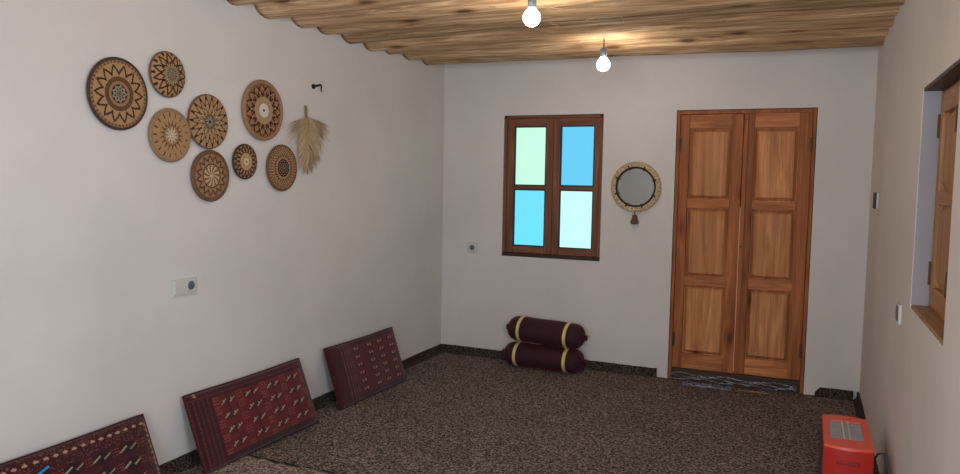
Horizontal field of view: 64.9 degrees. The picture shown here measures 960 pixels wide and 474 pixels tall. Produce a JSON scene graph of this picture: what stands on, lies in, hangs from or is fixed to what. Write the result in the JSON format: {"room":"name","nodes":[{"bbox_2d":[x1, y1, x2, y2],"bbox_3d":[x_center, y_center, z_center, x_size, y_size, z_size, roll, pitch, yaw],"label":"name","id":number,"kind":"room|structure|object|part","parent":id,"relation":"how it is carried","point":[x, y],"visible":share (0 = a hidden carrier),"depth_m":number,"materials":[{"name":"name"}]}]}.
{"room":"traditional dwelling","nodes":[
{"label":"traditional dwelling","id":0,"kind":"room"},
{"bbox_2d":[0,0,444,464],"bbox_3d":[-1.822,-0.140,3.247,0.300,2.660,6.900,3,5,23],"label":"wall","id":1,"kind":"structure","parent":0,"point":[97,229],"depth_m":3.73,"materials":[{"name":"white paint"}]},
{"bbox_2d":[86,57,147,130],"bbox_3d":[-1.591,-0.628,3.312,0.022,0.318,0.318,3,5,23],"label":"disc","id":2,"kind":"object","parent":1,"relation":"attached to","point":[117,95],"visible":1,"depth_m":3.30,"materials":[{"name":"wicker"}]},
{"bbox_2d":[149,51,184,97],"bbox_3d":[-1.467,-0.766,3.555,0.044,0.216,0.216,3,5,23],"label":"disc","id":3,"kind":"object","parent":1,"relation":"attached to","point":[166,71],"visible":1,"depth_m":3.53,"materials":[{"name":"wicker"}]},
{"bbox_2d":[148,108,190,161],"bbox_3d":[-1.476,-0.484,3.591,0.024,0.256,0.256,3,5,23],"label":"disc","id":4,"kind":"object","parent":1,"relation":"attached to","point":[169,133],"visible":1,"depth_m":3.58,"materials":[{"name":"wicker"}]},
{"bbox_2d":[172,277,195,297],"bbox_3d":[-1.461,0.248,3.731,0.015,0.086,0.154,3,5,23],"label":"electrical outlet","id":5,"kind":"object","parent":1,"relation":"attached to","point":[186,286],"visible":1,"depth_m":3.72,"materials":[{"name":"white plastic"}]},
{"bbox_2d":[186,278,195,292],"bbox_3d":[-1.442,0.242,3.764,0.005,0.066,0.066,3,5,23],"label":"socket","id":6,"kind":"object","parent":5,"relation":"attached to","point":[190,282],"depth_m":3.76,"materials":[{"name":"grey plastic"}]},
{"bbox_2d":[187,94,227,148],"bbox_3d":[-1.375,-0.582,3.813,0.026,0.276,0.276,3,5,23],"label":"disc","id":7,"kind":"object","parent":1,"relation":"attached to","point":[207,120],"visible":1,"depth_m":3.80,"materials":[{"name":"wicker"}]},
{"bbox_2d":[191,150,228,201],"bbox_3d":[-1.375,-0.312,3.845,0.025,0.264,0.264,3,5,23],"label":"disc","id":8,"kind":"object","parent":1,"relation":"attached to","point":[209,169],"visible":1,"depth_m":3.83,"materials":[{"name":"wicker"}]},
{"bbox_2d":[232,144,256,178],"bbox_3d":[-1.271,-0.407,4.074,0.026,0.192,0.192,3,5,23],"label":"disc","id":9,"kind":"object","parent":1,"relation":"attached to","point":[244,159],"visible":1,"depth_m":4.06,"materials":[{"name":"wicker"}]},
{"bbox_2d":[227,0,280,5],"bbox_3d":[0.173,-1.257,3.320,3.200,0.262,0.274,3,5,23],"label":"log","id":10,"kind":"object","parent":1,"relation":"attached to","point":[232,2],"visible":1,"depth_m":3.90,"materials":[{"name":"brown wood"}]},
{"bbox_2d":[242,80,282,140],"bbox_3d":[-1.206,-0.702,4.189,0.027,0.336,0.336,3,5,23],"label":"disc","id":11,"kind":"object","parent":1,"relation":"attached to","point":[262,108],"visible":1,"depth_m":4.17,"materials":[{"name":"wicker"}]},
{"bbox_2d":[266,144,296,190],"bbox_3d":[-1.147,-0.400,4.363,0.026,0.270,0.270,3,5,23],"label":"disc","id":12,"kind":"object","parent":1,"relation":"attached to","point":[281,165],"visible":1,"depth_m":4.35,"materials":[{"name":"wicker"}]},
{"bbox_2d":[159,344,442,473],"bbox_3d":[-1.631,1.151,3.416,0.036,0.068,6.600,3,5,23],"label":"baseboard","id":13,"kind":"structure","parent":1,"relation":"attached to","point":[184,462],"depth_m":4.79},
{"bbox_2d":[284,105,328,174],"bbox_3d":[-1.036,-0.585,4.560,0.040,0.415,0.484,3,5,26],"label":"frond","id":14,"kind":"object","parent":1,"relation":"attached to","point":[306,130],"visible":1,"depth_m":4.55,"materials":[{"name":"beige plant"}]},
{"bbox_3d":[-1.048,-0.585,4.560,0.025,0.415,0.016,-3,6,-44],"label":"stem","id":15,"kind":"part","parent":14,"relation":"part of","materials":[{"name":"beige plant"}]},
{"bbox_2d":[312,84,321,91],"bbox_3d":[-0.999,-0.916,4.631,0.073,0.049,0.038,-2,5,-31],"label":"wall hook","id":16,"kind":"object","parent":1,"relation":"attached to","point":[313,85],"visible":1,"depth_m":4.62,"materials":[{"name":"black metal"}]},
{"bbox_2d":[254,0,449,18],"bbox_3d":[0.281,-1.280,3.566,3.200,0.283,0.310,3,5,23],"label":"log","id":17,"kind":"object","parent":1,"relation":"attached to","point":[283,8],"visible":0.98,"depth_m":3.97,"materials":[{"name":"brown wood"}]},
{"bbox_2d":[523,0,539,26],"bbox_3d":[0.246,-1.084,3.572,0.082,0.173,0.082,3,5,23],"label":"bulb","id":18,"kind":"object","parent":17,"relation":"hanging from","point":[531,18],"visible":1,"depth_m":3.55,"materials":[{"name":"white glass"}]},
{"bbox_2d":[528,0,536,7],"bbox_3d":[0.247,-1.114,3.569,0.042,0.064,0.042,3,5,23],"label":"socket","id":19,"kind":"object","parent":18,"relation":"attached to","point":[531,3],"depth_m":3.55,"materials":[{"name":"silver metal"}]},
{"bbox_2d":[291,0,634,27],"bbox_3d":[0.401,-1.296,3.842,3.200,0.255,0.272,3,5,23],"label":"log","id":20,"kind":"object","parent":1,"relation":"attached to","point":[452,8],"visible":0.77,"depth_m":4.05,"materials":[{"name":"brown wood"}]},
{"bbox_2d":[317,0,829,34],"bbox_3d":[0.500,-1.303,4.072,3.200,0.251,0.253,3,5,23],"label":"log","id":21,"kind":"object","parent":1,"relation":"attached to","point":[637,7],"visible":0.62,"depth_m":4.03,"materials":[{"name":"brown wood"}]},
{"bbox_2d":[345,0,759,55],"bbox_3d":[0.443,-1.172,4.227,2.110,0.031,1.652,3,5,23],"label":"straw wisps","id":22,"kind":"object","parent":21,"relation":"attached to","point":[521,0],"visible":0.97,"depth_m":4.04,"materials":[{"name":"beige plant"}]},
{"bbox_2d":[341,0,904,43],"bbox_3d":[0.603,-1.331,4.307,3.200,0.267,0.286,3,5,23],"label":"log","id":23,"kind":"object","parent":1,"relation":"attached to","point":[363,37],"visible":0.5,"depth_m":4.17,"materials":[{"name":"brown wood"}]},
{"bbox_2d":[363,5,899,50],"bbox_3d":[0.708,-1.337,4.550,3.200,0.261,0.265,3,5,23],"label":"log","id":24,"kind":"object","parent":1,"relation":"attached to","point":[861,12],"visible":0.47,"depth_m":4.40,"materials":[{"name":"brown wood"}]},
{"bbox_2d":[385,16,894,54],"bbox_3d":[0.813,-1.367,4.789,3.200,0.270,0.274,3,5,23],"label":"log","id":25,"kind":"object","parent":1,"relation":"attached to","point":[883,21],"visible":0.38,"depth_m":4.53,"materials":[{"name":"brown wood"}]},
{"bbox_2d":[597,38,609,70],"bbox_3d":[0.774,-1.143,4.726,0.082,0.207,0.082,3,5,23],"label":"bulb","id":26,"kind":"object","parent":25,"relation":"hanging from","point":[603,64],"visible":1,"depth_m":4.71,"materials":[{"name":"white glass"}]},
{"bbox_2d":[600,47,606,57],"bbox_3d":[0.774,-1.156,4.725,0.042,0.064,0.042,3,5,23],"label":"socket","id":27,"kind":"object","parent":26,"relation":"attached to","point":[603,51],"depth_m":4.71,"materials":[{"name":"silver metal"}]},
{"bbox_3d":[0.773,-1.086,4.730,0.082,0.092,0.082,3,5,23],"label":"bulb","id":28,"kind":"part","parent":26,"relation":"part of","materials":[{"name":"white glass"}]},
{"bbox_2d":[402,27,888,59],"bbox_3d":[0.924,-1.378,5.047,3.200,0.268,0.287,3,5,23],"label":"log","id":29,"kind":"object","parent":1,"relation":"attached to","point":[758,39],"visible":0.3,"depth_m":4.89,"materials":[{"name":"brown wood"}]},
{"bbox_2d":[422,36,884,64],"bbox_3d":[1.029,-1.385,5.289,3.200,0.260,0.271,3,5,23],"label":"log","id":30,"kind":"object","parent":1,"relation":"attached to","point":[870,41],"visible":0.25,"depth_m":5.07,"materials":[{"name":"brown wood"}]},
{"bbox_2d":[179,353,856,473],"bbox_3d":[-0.181,1.317,2.797,3.800,0.120,7.200,3,5,23],"label":"floor","id":31,"kind":"structure","parent":0,"point":[452,413],"depth_m":4.50,"materials":[{"name":"brown carpet"}]},
{"bbox_2d":[182,358,318,473],"bbox_3d":[-1.214,0.946,4.109,0.166,0.379,0.918,3,5,23],"label":"cushion","id":32,"kind":"object","parent":31,"relation":"on","point":[230,421],"visible":1,"depth_m":4.02,"materials":[{"name":"red fabric"}]},
{"bbox_2d":[209,456,328,473],"bbox_3d":[-0.569,1.326,1.747,2.960,0.010,3.567,3,5,23],"label":"carpet piece","id":33,"kind":"object","parent":31,"relation":"on","point":[246,464],"visible":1,"depth_m":3.77,"materials":[{"name":"brown carpet"}]},
{"bbox_2d":[0,414,160,473],"bbox_3d":[-1.687,1.028,3.011,0.155,0.361,0.991,3,5,23],"label":"cushion","id":34,"kind":"object","parent":33,"relation":"on","point":[125,446],"visible":1,"depth_m":3.22,"materials":[{"name":"red fabric"}]},
{"bbox_2d":[38,466,49,473],"bbox_3d":[-1.721,0.926,2.944,0.010,0.037,0.096,2,5,15],"label":"pen","id":35,"kind":"object","parent":34,"relation":"on","point":[47,467],"visible":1,"depth_m":2.96,"materials":[{"name":"plastic"}]},
{"bbox_2d":[250,455,335,473],"bbox_3d":[-0.824,1.163,3.781,0.830,0.012,0.024,3,5,23],"label":"binding","id":36,"kind":"object","parent":33,"relation":"attached to","point":[257,457],"visible":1,"depth_m":3.83,"materials":[{"name":"black fabric"}]},
{"bbox_2d":[323,327,406,410],"bbox_3d":[-0.763,0.878,5.144,0.144,0.387,0.827,3,5,25],"label":"cushion","id":37,"kind":"object","parent":31,"relation":"on","point":[361,368],"visible":1,"depth_m":5.07,"materials":[{"name":"red fabric"}]},
{"bbox_2d":[502,341,586,372],"bbox_3d":[0.496,0.938,5.902,0.695,0.190,0.238,3,5,26],"label":"bolster cushion","id":38,"kind":"object","parent":31,"relation":"on","point":[546,357],"visible":0.98,"depth_m":5.80,"materials":[{"name":"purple fabric"}]},
{"bbox_2d":[506,316,587,348],"bbox_3d":[0.516,0.744,5.896,0.675,0.203,0.244,5,6,28],"label":"bolster cushion","id":39,"kind":"object","parent":38,"relation":"on","point":[567,335],"visible":1,"depth_m":5.79,"materials":[{"name":"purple fabric"}]},
{"bbox_2d":[681,380,733,390],"bbox_3d":[1.642,1.074,5.455,0.372,0.020,0.096,3,5,21],"label":"plastic sheet","id":40,"kind":"object","parent":31,"relation":"on","point":[686,383],"visible":1,"depth_m":5.44,"materials":[{"name":"grey"}]},
{"bbox_2d":[670,371,796,390],"bbox_3d":[1.830,1.049,5.485,0.875,0.060,0.054,3,5,23],"label":"strip","id":41,"kind":"object","parent":31,"relation":"on","point":[688,377],"visible":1,"depth_m":5.47,"materials":[{"name":"grey stone"}]},
{"bbox_2d":[738,389,767,393],"bbox_3d":[1.930,1.095,5.341,0.200,0.007,0.015,3,5,23],"label":"wood lath","id":42,"kind":"object","parent":31,"relation":"on","point":[738,389],"visible":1,"depth_m":5.33,"materials":[{"name":"brown wood"}]},
{"bbox_2d":[818,414,888,473],"bbox_3d":[1.689,1.062,3.432,0.262,0.358,0.504,3,5,23],"label":"heater","id":43,"kind":"object","parent":31,"relation":"on","point":[846,445],"visible":1,"depth_m":3.26,"materials":[{"name":"red plastic"}]},
{"bbox_3d":[1.573,1.066,3.484,0.008,0.278,0.385,3,5,23],"label":"panel","id":44,"kind":"part","parent":43,"relation":"part of","materials":[{"name":"grey plastic"}]},
{"bbox_3d":[1.782,1.072,3.402,0.068,0.338,0.484,3,5,23],"label":"power cord","id":45,"kind":"part","parent":43,"relation":"part of","materials":[{"name":"black rubber"}]},
{"bbox_2d":[441,46,878,398],"bbox_3d":[1.216,-0.286,5.849,3.800,2.660,0.300,3,5,23],"label":"wall","id":46,"kind":"structure","parent":0,"point":[621,300],"depth_m":5.71,"materials":[{"name":"white paint"}]},
{"bbox_2d":[468,242,476,252],"bbox_3d":[-0.065,0.087,6.261,0.082,0.082,0.012,3,5,23],"label":"wall socket","id":47,"kind":"object","parent":46,"relation":"attached to","point":[472,247],"visible":1,"depth_m":6.25,"materials":[{"name":"white plastic"}]},
{"bbox_2d":[442,344,656,377],"bbox_3d":[0.496,0.985,6.066,1.826,0.068,0.036,3,5,23],"label":"baseboard","id":48,"kind":"structure","parent":46,"relation":"attached to","point":[446,348],"depth_m":5.90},
{"bbox_2d":[502,114,603,260],"bbox_3d":[0.620,-0.404,6.098,0.817,1.133,0.304,3,5,23],"label":"window","id":49,"kind":"structure","parent":46,"relation":"in","point":[553,163],"depth_m":5.97,"materials":[{"name":"brown wood"}]},
{"bbox_3d":[0.395,0.102,6.108,0.269,0.056,0.045,3,5,23],"label":"rail","id":50,"kind":"part","parent":49,"relation":"part of","materials":[{"name":"brown wood"}]},
{"bbox_3d":[0.400,-0.155,6.090,0.251,0.440,0.006,3,5,23],"label":"pane","id":51,"kind":"part","parent":49,"relation":"part of","materials":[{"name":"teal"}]},
{"bbox_3d":[0.403,-0.398,6.070,0.269,0.030,0.045,3,5,23],"label":"rail","id":52,"kind":"part","parent":49,"relation":"part of","materials":[{"name":"brown wood"}]},
{"bbox_3d":[0.412,-0.914,6.030,0.269,0.061,0.045,3,5,23],"label":"rail","id":53,"kind":"part","parent":49,"relation":"part of","materials":[{"name":"brown wood"}]},
{"bbox_3d":[0.408,-0.648,6.052,0.251,0.454,0.006,3,5,23],"label":"pane","id":54,"kind":"part","parent":49,"relation":"part of","materials":[{"name":"green glass"}]},
{"bbox_3d":[0.568,0.153,6.044,0.809,0.026,0.094,3,5,23],"label":"sill","id":55,"kind":"part","parent":49,"relation":"part of","materials":[{"name":"brown wood"}]},
{"bbox_3d":[0.751,0.121,5.954,0.274,0.054,0.045,3,5,23],"label":"rail","id":56,"kind":"part","parent":49,"relation":"part of","materials":[{"name":"brown wood"}]},
{"bbox_3d":[0.760,-0.382,5.916,0.274,0.030,0.045,3,5,23],"label":"rail","id":57,"kind":"part","parent":49,"relation":"part of","materials":[{"name":"brown wood"}]},
{"bbox_3d":[0.756,-0.137,5.936,0.256,0.444,0.006,3,5,23],"label":"pane","id":58,"kind":"part","parent":49,"relation":"part of","materials":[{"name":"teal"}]},
{"bbox_3d":[0.765,-0.632,5.898,0.256,0.454,0.006,3,5,23],"label":"pane","id":59,"kind":"part","parent":49,"relation":"part of","materials":[{"name":"blue glass"}]},
{"bbox_3d":[0.768,-0.897,5.876,0.274,0.059,0.045,3,5,23],"label":"rail","id":60,"kind":"part","parent":49,"relation":"part of","materials":[{"name":"brown wood"}]},
{"bbox_2d":[611,162,660,224],"bbox_3d":[1.170,-0.330,5.678,0.380,0.473,0.062,3,5,23],"label":"round mirror","id":61,"kind":"object","parent":46,"relation":"attached to","point":[635,186],"visible":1,"depth_m":5.67,"materials":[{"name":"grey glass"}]},
{"bbox_3d":[1.168,-0.376,5.667,0.306,0.306,0.015,3,5,23],"label":"cord","id":62,"kind":"part","parent":61,"relation":"part of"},
{"bbox_3d":[1.176,-0.377,5.685,0.292,0.292,0.012,3,5,23],"label":"glass","id":63,"kind":"part","parent":61,"relation":"part of","materials":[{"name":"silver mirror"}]},
{"bbox_2d":[668,108,817,392],"bbox_3d":[1.924,0.079,5.567,0.946,2.001,0.298,3,5,23],"label":"door","id":64,"kind":"structure","parent":46,"relation":"in","point":[744,179],"depth_m":5.44,"materials":[{"name":"brown wood"}]},
{"bbox_3d":[1.653,0.931,5.621,0.297,0.112,0.039,3,5,23],"label":"rail","id":65,"kind":"part","parent":64,"relation":"part of","materials":[{"name":"brown wood"}]},
{"bbox_3d":[1.658,0.619,5.597,0.297,0.514,0.032,3,5,23],"label":"panel","id":66,"kind":"part","parent":64,"relation":"part of","materials":[{"name":"brown wood"}]},
{"bbox_3d":[1.663,0.329,5.575,0.297,0.068,0.039,3,5,23],"label":"rail","id":67,"kind":"part","parent":64,"relation":"part of","materials":[{"name":"brown wood"}]},
{"bbox_3d":[1.668,0.042,5.553,0.297,0.508,0.032,3,5,23],"label":"panel","id":68,"kind":"part","parent":64,"relation":"part of","materials":[{"name":"brown wood"}]},
{"bbox_3d":[1.673,-0.243,5.531,0.297,0.064,0.039,3,5,23],"label":"rail","id":69,"kind":"part","parent":64,"relation":"part of","materials":[{"name":"brown wood"}]},
{"bbox_3d":[1.678,-0.532,5.509,0.297,0.516,0.032,3,5,23],"label":"panel","id":70,"kind":"part","parent":64,"relation":"part of","materials":[{"name":"brown wood"}]},
{"bbox_3d":[1.684,-0.840,5.486,0.297,0.100,0.039,3,5,23],"label":"rail","id":71,"kind":"part","parent":64,"relation":"part of","materials":[{"name":"brown wood"}]},
{"bbox_3d":[2.063,0.947,5.444,0.293,0.118,0.039,3,5,23],"label":"rail","id":72,"kind":"part","parent":64,"relation":"part of","materials":[{"name":"brown wood"}]},
{"bbox_3d":[2.068,0.634,5.419,0.293,0.509,0.032,3,5,23],"label":"panel","id":73,"kind":"part","parent":64,"relation":"part of","materials":[{"name":"brown wood"}]},
{"bbox_3d":[2.074,0.344,5.398,0.293,0.073,0.039,3,5,23],"label":"rail","id":74,"kind":"part","parent":64,"relation":"part of","materials":[{"name":"brown wood"}]},
{"bbox_3d":[2.078,0.058,5.375,0.293,0.500,0.032,3,5,23],"label":"panel","id":75,"kind":"part","parent":64,"relation":"part of","materials":[{"name":"brown wood"}]},
{"bbox_3d":[2.083,-0.221,5.355,0.293,0.060,0.039,3,5,23],"label":"rail","id":76,"kind":"part","parent":64,"relation":"part of","materials":[{"name":"brown wood"}]},
{"bbox_3d":[2.088,-0.510,5.332,0.293,0.520,0.032,3,5,23],"label":"panel","id":77,"kind":"part","parent":64,"relation":"part of","materials":[{"name":"brown wood"}]},
{"bbox_3d":[2.094,-0.821,5.309,0.293,0.104,0.039,3,5,23],"label":"rail","id":78,"kind":"part","parent":64,"relation":"part of","materials":[{"name":"brown wood"}]},
{"bbox_2d":[814,387,852,400],"bbox_3d":[2.450,1.085,5.223,0.242,0.064,0.036,3,5,23],"label":"trim","id":79,"kind":"structure","parent":46,"relation":"attached to","point":[839,394],"depth_m":5.22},
{"bbox_2d":[859,0,959,473],"bbox_3d":[1.388,0.022,1.862,0.300,2.660,6.900,3,5,23],"label":"wall","id":80,"kind":"structure","parent":0,"point":[909,389],"depth_m":3.15,"materials":[{"name":"white paint"}]},
{"bbox_2d":[853,392,879,473],"bbox_3d":[1.272,1.299,2.164,0.036,0.064,6.600,3,5,23],"label":"baseboard","id":81,"kind":"structure","parent":80,"relation":"attached to","point":[858,406],"depth_m":4.83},
{"bbox_2d":[873,192,879,208],"bbox_3d":[2.350,-0.195,4.477,0.026,0.139,0.100,3,5,23],"label":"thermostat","id":82,"kind":"object","parent":80,"relation":"attached to","point":[875,194],"visible":1,"depth_m":4.43,"materials":[{"name":"white plastic"}]},
{"bbox_2d":[895,302,901,324],"bbox_3d":[1.790,0.326,3.227,0.016,0.084,0.100,3,5,23],"label":"light switch","id":83,"kind":"object","parent":80,"relation":"attached to","point":[898,314],"visible":1,"depth_m":3.19,"materials":[{"name":"white plastic"}]},
{"bbox_2d":[911,59,959,344],"bbox_3d":[1.669,-0.115,2.495,0.298,0.845,0.780,3,5,23],"label":"window","id":84,"kind":"structure","parent":80,"relation":"in","point":[941,96],"depth_m":2.84,"materials":[{"name":"brown wood"}]},
{"bbox_3d":[1.575,0.296,2.564,0.108,0.012,0.776,3,5,23],"label":"sill","id":85,"kind":"part","parent":84,"relation":"part of","materials":[{"name":"brown wood"}]},
{"bbox_3d":[1.675,0.238,2.727,0.039,0.078,0.256,3,5,23],"label":"rail","id":86,"kind":"part","parent":84,"relation":"part of","materials":[{"name":"brown wood"}]},
{"bbox_3d":[1.679,0.044,2.712,0.030,0.313,0.256,3,5,23],"label":"panel","id":87,"kind":"part","parent":84,"relation":"part of","materials":[{"name":"brown wood"}]},
{"bbox_3d":[1.681,-0.137,2.698,0.039,0.050,0.256,3,5,23],"label":"rail","id":88,"kind":"part","parent":84,"relation":"part of","materials":[{"name":"brown wood"}]},
{"bbox_3d":[1.685,-0.307,2.685,0.030,0.291,0.256,3,5,23],"label":"panel","id":89,"kind":"part","parent":84,"relation":"part of","materials":[{"name":"brown wood"}]},
{"bbox_3d":[1.687,-0.495,2.671,0.039,0.085,0.256,3,5,23],"label":"rail","id":90,"kind":"part","parent":84,"relation":"part of","materials":[{"name":"brown wood"}]}
]}

